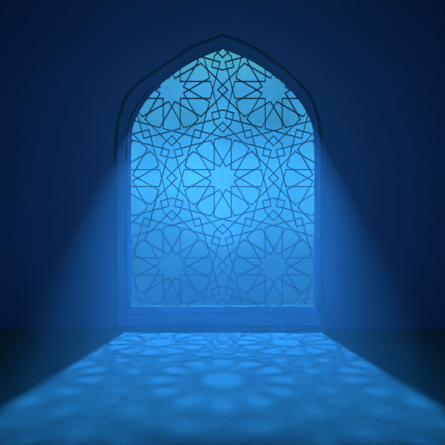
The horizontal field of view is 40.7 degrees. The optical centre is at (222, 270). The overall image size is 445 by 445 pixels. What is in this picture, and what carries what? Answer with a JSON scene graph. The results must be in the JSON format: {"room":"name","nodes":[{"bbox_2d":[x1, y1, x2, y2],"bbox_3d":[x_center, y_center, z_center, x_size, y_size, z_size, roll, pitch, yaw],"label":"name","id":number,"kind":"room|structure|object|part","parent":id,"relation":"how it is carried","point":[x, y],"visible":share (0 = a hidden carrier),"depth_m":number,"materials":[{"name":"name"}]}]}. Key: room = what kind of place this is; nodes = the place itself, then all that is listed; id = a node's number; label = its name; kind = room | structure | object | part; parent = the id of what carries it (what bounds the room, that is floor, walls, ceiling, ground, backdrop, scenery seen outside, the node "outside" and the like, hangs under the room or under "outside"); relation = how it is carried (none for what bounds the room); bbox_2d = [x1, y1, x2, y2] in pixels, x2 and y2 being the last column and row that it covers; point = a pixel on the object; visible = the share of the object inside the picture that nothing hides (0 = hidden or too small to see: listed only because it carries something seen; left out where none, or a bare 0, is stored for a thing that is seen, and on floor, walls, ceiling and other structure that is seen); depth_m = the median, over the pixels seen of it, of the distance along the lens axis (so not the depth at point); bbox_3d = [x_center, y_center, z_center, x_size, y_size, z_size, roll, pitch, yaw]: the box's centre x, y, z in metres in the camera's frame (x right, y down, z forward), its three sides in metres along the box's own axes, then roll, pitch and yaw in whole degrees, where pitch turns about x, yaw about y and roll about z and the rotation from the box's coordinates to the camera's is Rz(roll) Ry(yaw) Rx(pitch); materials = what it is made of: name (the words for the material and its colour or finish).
{"room":"mosque","nodes":[
{"label":"mosque","id":0,"kind":"room"},
{"bbox_2d":[0,0,444,328],"bbox_3d":[0.000,-1.770,6.210,7.200,4.700,0.420,0,0,0],"label":"wall","id":1,"kind":"structure","parent":0,"point":[371,72],"depth_m":6.00,"materials":[{"name":"blue paint"}]},
{"bbox_2d":[117,37,320,324],"bbox_3d":[-0.035,-0.925,6.204,2.038,2.930,0.432,0,0,0],"label":"window","id":2,"kind":"structure","parent":1,"relation":"in","point":[127,314],"depth_m":5.99,"materials":[{"name":"paint"}]},
{"bbox_2d":[131,48,313,305],"bbox_3d":[0.000,-0.941,6.061,1.877,2.642,0.022,0,0,0],"label":"lattice screen","id":3,"kind":"object","parent":2,"relation":"on","point":[225,50],"visible":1,"depth_m":6.05,"materials":[{"name":"blue metal"}]},
{"bbox_3d":[0.000,0.364,6.068,1.841,0.020,0.048,0,0,0],"label":"sill","id":4,"kind":"part","parent":2,"relation":"part of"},
{"bbox_2d":[0,329,444,444],"bbox_3d":[0.000,0.630,2.410,7.200,0.100,8.020,0,0,0],"label":"floor","id":5,"kind":"structure","parent":0,"point":[58,386],"depth_m":3.04,"materials":[{"name":"stone"}]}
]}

